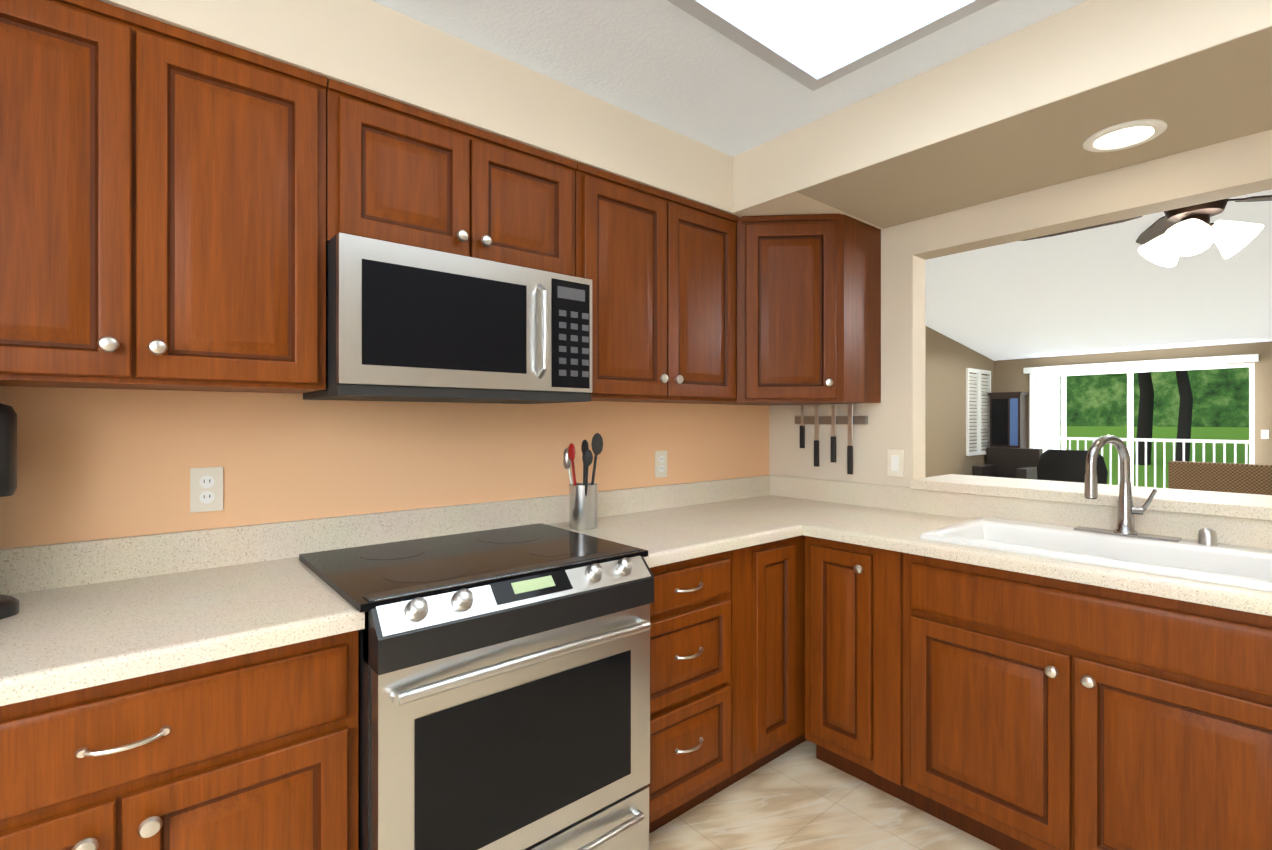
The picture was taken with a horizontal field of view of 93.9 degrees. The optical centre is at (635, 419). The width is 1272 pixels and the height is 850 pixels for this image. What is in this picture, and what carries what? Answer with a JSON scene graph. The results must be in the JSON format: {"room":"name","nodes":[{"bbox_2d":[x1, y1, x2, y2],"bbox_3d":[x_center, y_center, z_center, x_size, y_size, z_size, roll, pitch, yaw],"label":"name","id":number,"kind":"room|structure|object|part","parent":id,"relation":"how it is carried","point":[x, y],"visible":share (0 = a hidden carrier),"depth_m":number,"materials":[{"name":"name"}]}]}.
{"room":"kitchen","nodes":[
{"label":"kitchen","id":0,"kind":"room"},
{"bbox_2d":[0,386,768,548],"bbox_3d":[-1.432,0.000,1.377,5.450,2.600,0.120,0,0,-40],"label":"wall","id":1,"kind":"structure","parent":0,"point":[95,463],"depth_m":1.71,"materials":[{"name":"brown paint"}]},
{"bbox_2d":[0,0,326,393],"bbox_3d":[-1.122,-0.458,1.328,0.722,0.765,0.348,0,0,-40],"label":"upper cabinet","id":2,"kind":"object","parent":1,"relation":"attached to","point":[162,205],"visible":1,"depth_m":1.24,"materials":[{"name":"brown wood"}]},
{"bbox_2d":[190,467,222,512],"bbox_3d":[-1.122,0.182,1.552,0.070,0.115,0.007,0,0,-40],"label":"electrical outlet","id":3,"kind":"object","parent":1,"relation":"attached to","point":[206,489],"visible":1,"depth_m":1.55,"materials":[{"name":"beige plastic"}]},
{"bbox_2d":[326,78,576,275],"bbox_3d":[-0.561,-0.643,1.800,0.736,0.394,0.348,0,0,-40],"label":"upper cabinet","id":4,"kind":"object","parent":1,"relation":"attached to","point":[401,173],"visible":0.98,"depth_m":1.64,"materials":[{"name":"brown wood"}]},
{"bbox_2d":[303,233,591,403],"bbox_3d":[-0.532,-0.250,1.765,0.732,0.384,0.438,0,0,-40],"label":"microwave","id":5,"kind":"object","parent":4,"relation":"attached to","point":[406,323],"visible":1,"depth_m":1.57,"materials":[{"name":"silver metal"}]},
{"bbox_2d":[575,163,737,402],"bbox_3d":[0.029,-0.458,2.296,0.798,0.765,0.348,0,0,-40],"label":"upper cabinet","id":6,"kind":"object","parent":1,"relation":"attached to","point":[657,267],"visible":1,"depth_m":2.15,"materials":[{"name":"brown wood"}]},
{"bbox_2d":[655,451,666,477],"bbox_3d":[0.110,0.192,2.588,0.070,0.115,0.007,0,0,-40],"label":"electrical outlet","id":7,"kind":"object","parent":1,"relation":"attached to","point":[660,463],"visible":1,"depth_m":2.58,"materials":[{"name":"beige plastic"}]},
{"bbox_2d":[690,213,880,405],"bbox_3d":[0.654,-0.457,2.654,0.607,0.765,0.603,0,0,-40],"label":"upper cabinet","id":8,"kind":"object","parent":1,"relation":"attached to","point":[808,309],"visible":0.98,"depth_m":2.43,"materials":[{"name":"brown wood"}]},
{"bbox_2d":[98,0,1271,228],"bbox_3d":[0.331,-0.956,0.631,3.708,0.230,3.290,0,0,-40],"label":"soffit","id":9,"kind":"structure","parent":0,"point":[371,46],"depth_m":1.71,"materials":[{"name":"beige paint"}]},
{"bbox_2d":[1082,119,1166,151],"bbox_3d":[1.440,-0.836,1.753,0.194,0.012,0.194,0,0,-40],"label":"recessed light","id":10,"kind":"object","parent":9,"relation":"in","point":[1125,135],"visible":1,"depth_m":1.75,"materials":[{"name":"white paint"}]},
{"bbox_2d":[372,0,1086,156],"bbox_3d":[-0.332,-1.151,0.068,5.450,0.160,3.540,0,0,-40],"label":"ceiling","id":11,"kind":"structure","parent":0,"point":[668,65],"depth_m":1.75,"materials":[{"name":"white paint"}]},
{"bbox_2d":[667,0,818,89],"bbox_3d":[0.332,-1.074,1.680,0.540,0.032,0.045,0,0,-40],"label":"frame","id":12,"kind":"object","parent":11,"relation":"in","point":[722,23],"depth_m":1.66,"materials":[{"name":"grey"}]},
{"bbox_2d":[706,0,961,73],"bbox_3d":[0.571,-1.079,0.906,1.196,0.010,1.446,0,0,-40],"label":"light panel","id":13,"kind":"object","parent":11,"relation":"attached to","point":[817,36],"visible":1,"depth_m":1.60,"materials":[{"name":"white"}]},
{"bbox_2d":[811,0,998,90],"bbox_3d":[1.048,-1.074,1.307,0.045,0.032,1.540,0,0,-40],"label":"frame","id":14,"kind":"object","parent":11,"relation":"in","point":[963,8],"depth_m":1.65,"materials":[{"name":"grey"}]},
{"bbox_2d":[649,740,999,849],"bbox_3d":[2.596,1.330,3.182,13.940,0.060,6.300,0,0,-40],"label":"floor","id":15,"kind":"structure","parent":0,"point":[801,796],"depth_m":1.93,"materials":[{"name":"tile"}]},
{"bbox_2d":[0,630,357,849],"bbox_3d":[-1.044,0.863,1.204,0.758,0.873,0.638,0,0,-40],"label":"base cabinet","id":16,"kind":"object","parent":15,"relation":"on","point":[257,750],"visible":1,"depth_m":1.05,"materials":[{"name":"brown wood"}]},
{"bbox_2d":[299,523,653,849],"bbox_3d":[-0.415,0.823,1.617,0.764,0.914,0.678,0,0,-40],"label":"range","id":17,"kind":"object","parent":15,"relation":"on","point":[503,688],"visible":0.98,"depth_m":1.38,"materials":[{"name":"silver metal"}]},
{"bbox_2d":[647,551,730,833],"bbox_3d":[-0.021,0.864,2.064,0.445,0.873,0.638,0,0,-40],"label":"base cabinet","id":18,"kind":"object","parent":15,"relation":"on","point":[690,689],"visible":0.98,"depth_m":1.85,"materials":[{"name":"brown wood"}]},
{"bbox_2d":[715,535,806,793],"bbox_3d":[0.515,0.864,2.534,0.972,0.873,0.607,0,0,-40],"label":"base cabinet","id":19,"kind":"object","parent":15,"relation":"on","point":[768,652],"visible":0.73,"depth_m":2.11,"materials":[{"name":"brown wood"}]},
{"bbox_2d":[0,475,1271,705],"bbox_3d":[0.635,0.355,0.882,2.917,0.139,3.292,0,0,-40],"label":"countertop","id":20,"kind":"structure","parent":19,"relation":"on","point":[98,611],"depth_m":1.54,"materials":[{"name":"beige stone"}]},
{"bbox_2d":[0,403,18,618],"bbox_3d":[-1.335,0.175,1.152,0.202,0.420,0.215,0,0,-40],"label":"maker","id":21,"kind":"object","parent":20,"relation":"on","point":[9,605],"visible":1,"depth_m":1.16,"materials":[{"name":"black plastic"}]},
{"bbox_2d":[563,433,602,529],"bbox_3d":[-0.190,0.216,2.122,0.118,0.339,0.164,0,0,-40],"label":"utensil crock","id":22,"kind":"object","parent":20,"relation":"on","point":[583,506],"visible":1,"depth_m":2.09,"materials":[{"name":"silver metal"}]},
{"bbox_2d":[920,516,1271,591],"bbox_3d":[1.393,0.468,1.779,0.532,0.203,0.840,0,0,-40],"label":"sink","id":23,"kind":"object","parent":20,"relation":"in","point":[1249,567],"visible":0.5,"depth_m":1.78,"materials":[{"name":"white ceramic"}]},
{"bbox_2d":[1074,435,1181,541],"bbox_3d":[1.511,0.207,1.852,0.198,0.319,0.260,0,0,-40],"label":"faucet","id":24,"kind":"object","parent":20,"relation":"on","point":[1127,510],"visible":1,"depth_m":1.87,"materials":[{"name":"silver metal"}]},
{"bbox_2d":[1198,528,1217,544],"bbox_3d":[1.688,0.343,1.753,0.042,0.046,0.041,0,0,-40],"label":"sink air gap","id":25,"kind":"object","parent":20,"relation":"on","point":[1207,536],"visible":1,"depth_m":1.74,"materials":[{"name":"silver metal"}]},
{"bbox_2d":[805,536,912,805],"bbox_3d":[0.960,0.864,2.265,0.638,0.873,0.370,0,0,-40],"label":"base cabinet","id":26,"kind":"object","parent":15,"relation":"on","point":[839,654],"depth_m":2.07,"materials":[{"name":"brown wood"}]},
{"bbox_3d":[0.840,0.813,1.982,0.013,0.770,0.092,0,0,-40],"label":"base cabinet filler","id":27,"kind":"part","parent":26,"relation":"part of","materials":[{"name":"brown wood"}]},
{"bbox_2d":[972,447,1042,479],"bbox_3d":[5.453,0.862,8.719,0.700,0.880,0.700,0,0,-40],"label":"armchair","id":28,"kind":"object","parent":15,"relation":"on","point":[1020,463],"visible":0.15,"depth_m":8.81,"materials":[{"name":"black leather"}]},
{"bbox_2d":[986,392,1028,450],"bbox_3d":[5.928,0.432,9.479,0.487,1.740,0.470,0,0,-40],"label":"hutch","id":29,"kind":"object","parent":15,"relation":"on","point":[1008,419],"visible":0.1,"depth_m":9.38,"materials":[{"name":"brown wood"}]},
{"bbox_2d":[1037,449,1107,483],"bbox_3d":[3.801,0.776,5.110,0.635,1.050,0.640,0,0,-40],"label":"armchair","id":30,"kind":"object","parent":15,"relation":"on","point":[1062,465],"visible":0.17,"depth_m":4.94,"materials":[{"name":"black leather"}]},
{"bbox_2d":[903,553,1271,849],"bbox_3d":[1.380,0.863,1.766,0.638,0.873,0.928,0,0,-40],"label":"base cabinet","id":31,"kind":"object","parent":15,"relation":"on","point":[1042,713],"visible":0.96,"depth_m":1.57,"materials":[{"name":"brown wood"}]},
{"bbox_2d":[1168,461,1271,494],"bbox_3d":[6.226,0.871,6.207,0.650,0.860,0.900,0,0,-40],"label":"wicker loveseat","id":32,"kind":"object","parent":15,"relation":"on","point":[1231,477],"visible":0.27,"depth_m":6.03,"materials":[{"name":"brown wicker"}]},
{"bbox_2d":[925,326,993,477],"bbox_3d":[2.745,-0.548,7.240,8.250,3.700,0.120,0,0,-40],"label":"wall","id":33,"kind":"structure","parent":0,"point":[948,361],"depth_m":8.71,"materials":[{"name":"brown"}]},
{"bbox_2d":[966,368,990,455],"bbox_3d":[5.425,-0.123,9.390,0.920,1.350,0.032,0,0,-40],"label":"window shutters","id":34,"kind":"object","parent":33,"relation":"attached to","point":[979,402],"visible":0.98,"depth_m":9.35,"materials":[{"name":"white paint"}]},
{"bbox_2d":[731,0,1271,228],"bbox_3d":[1.502,-0.956,1.609,0.660,0.228,3.300,0,0,-40],"label":"ceiling soffit","id":35,"kind":"structure","parent":0,"point":[1082,47],"depth_m":1.69,"materials":[{"name":"beige paint"}]},
{"bbox_2d":[769,129,1271,486],"bbox_3d":[1.504,-0.550,2.212,0.120,3.700,6.220,0,0,-40],"label":"wall","id":36,"kind":"structure","parent":0,"point":[896,418],"depth_m":2.52,"materials":[{"name":"beige paint"}]},
{"bbox_2d":[795,404,867,473],"bbox_3d":[0.909,0.088,2.800,0.028,0.320,0.375,0,0,-40],"label":"rack","id":37,"kind":"object","parent":36,"relation":"attached to","point":[850,419],"visible":0.96,"depth_m":2.77,"materials":[{"name":"silver metal"}]},
{"bbox_2d":[887,450,903,476],"bbox_3d":[1.121,0.187,2.567,0.008,0.115,0.070,0,0,-40],"label":"switch plate","id":38,"kind":"object","parent":36,"relation":"attached to","point":[895,463],"visible":1,"depth_m":2.56,"materials":[{"name":"beige plastic"}]},
{"bbox_2d":[910,474,1271,520],"bbox_3d":[1.783,0.270,2.048,0.405,0.040,1.496,0,0,-40],"label":"cap","id":39,"kind":"object","parent":36,"relation":"on","point":[1237,505],"visible":0.98,"depth_m":2.06,"materials":[{"name":"beige stone"}]},
{"bbox_2d":[914,178,1271,259],"bbox_3d":[1.700,-0.699,1.979,0.116,0.001,1.496,0,0,-40],"label":"wall","id":40,"kind":"structure","parent":0,"point":[1234,191],"depth_m":2.05,"materials":[{"name":"beige paint"}]},
{"bbox_2d":[925,190,1271,360],"bbox_3d":[4.753,-1.559,4.944,8.370,1.180,6.220,0,0,-40],"label":"ceiling","id":41,"kind":"structure","parent":0,"point":[1107,289],"depth_m":6.44,"materials":[{"name":"white paint"}]},
{"bbox_2d":[1021,195,1271,266],"bbox_3d":[2.272,-1.308,2.476,1.271,1.297,1.236,0,0,-40],"label":"ceiling fan","id":42,"kind":"object","parent":41,"relation":"hanging from","point":[1169,238],"visible":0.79,"depth_m":2.40,"materials":[{"name":"brown metal"}]},
{"bbox_2d":[994,341,1271,464],"bbox_3d":[7.229,-0.198,8.410,0.120,3.000,4.100,0,0,-40],"label":"wall","id":43,"kind":"structure","parent":0,"point":[1010,376],"depth_m":8.06,"materials":[{"name":"brown paint"}]},
{"bbox_2d":[1023,354,1258,452],"bbox_3d":[7.024,0.217,8.473,0.107,2.090,2.580,0,0,-40],"label":"vertical blinds","id":44,"kind":"object","parent":43,"relation":"attached to","point":[1041,372],"visible":0.77,"depth_m":9.14,"materials":[{"name":"white plastic"}]},
{"bbox_2d":[1029,363,1254,485],"bbox_3d":[7.113,0.287,8.548,0.060,2.030,2.500,0,0,-40],"label":"door frame","id":45,"kind":"structure","parent":43,"relation":"attached to","point":[1130,408],"depth_m":8.51,"materials":[{"name":"white paint"}]},
{"bbox_2d":[1261,430,1268,438],"bbox_3d":[7.925,0.182,7.480,0.008,0.115,0.070,0,0,-40],"label":"light switch","id":46,"kind":"object","parent":43,"relation":"attached to","point":[1264,434],"visible":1,"depth_m":7.48,"materials":[{"name":"beige plastic"}]},
{"label":"outside","id":47,"kind":"structure","parent":0,"visible":0},
{"bbox_2d":[1036,370,1248,487],"bbox_3d":[20.497,-1.836,13.203,22.800,8.300,70.000,0,0,-40],"label":"lawn","id":48,"kind":"structure","parent":47,"point":[1145,428],"depth_m":17.46,"materials":[{"name":"green plant"}]},
{"bbox_3d":[8.195,1.332,8.738,1.778,0.060,9.000,0,0,-40],"label":"balcony slab","id":49,"kind":"object","parent":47,"visible":0},
{"bbox_2d":[1036,436,1248,487],"bbox_3d":[8.615,0.762,9.418,0.040,0.920,7.500,0,0,-40],"label":"railing","id":50,"kind":"object","parent":49,"relation":"on","point":[1224,442],"visible":0.25,"depth_m":9.55,"materials":[{"name":"white paint"}]},
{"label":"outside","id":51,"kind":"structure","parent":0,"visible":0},
{"bbox_2d":[1036,367,1248,426],"bbox_3d":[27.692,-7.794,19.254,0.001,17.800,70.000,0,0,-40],"label":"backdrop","id":52,"kind":"structure","parent":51,"point":[1220,397],"depth_m":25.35,"materials":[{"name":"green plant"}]}
]}

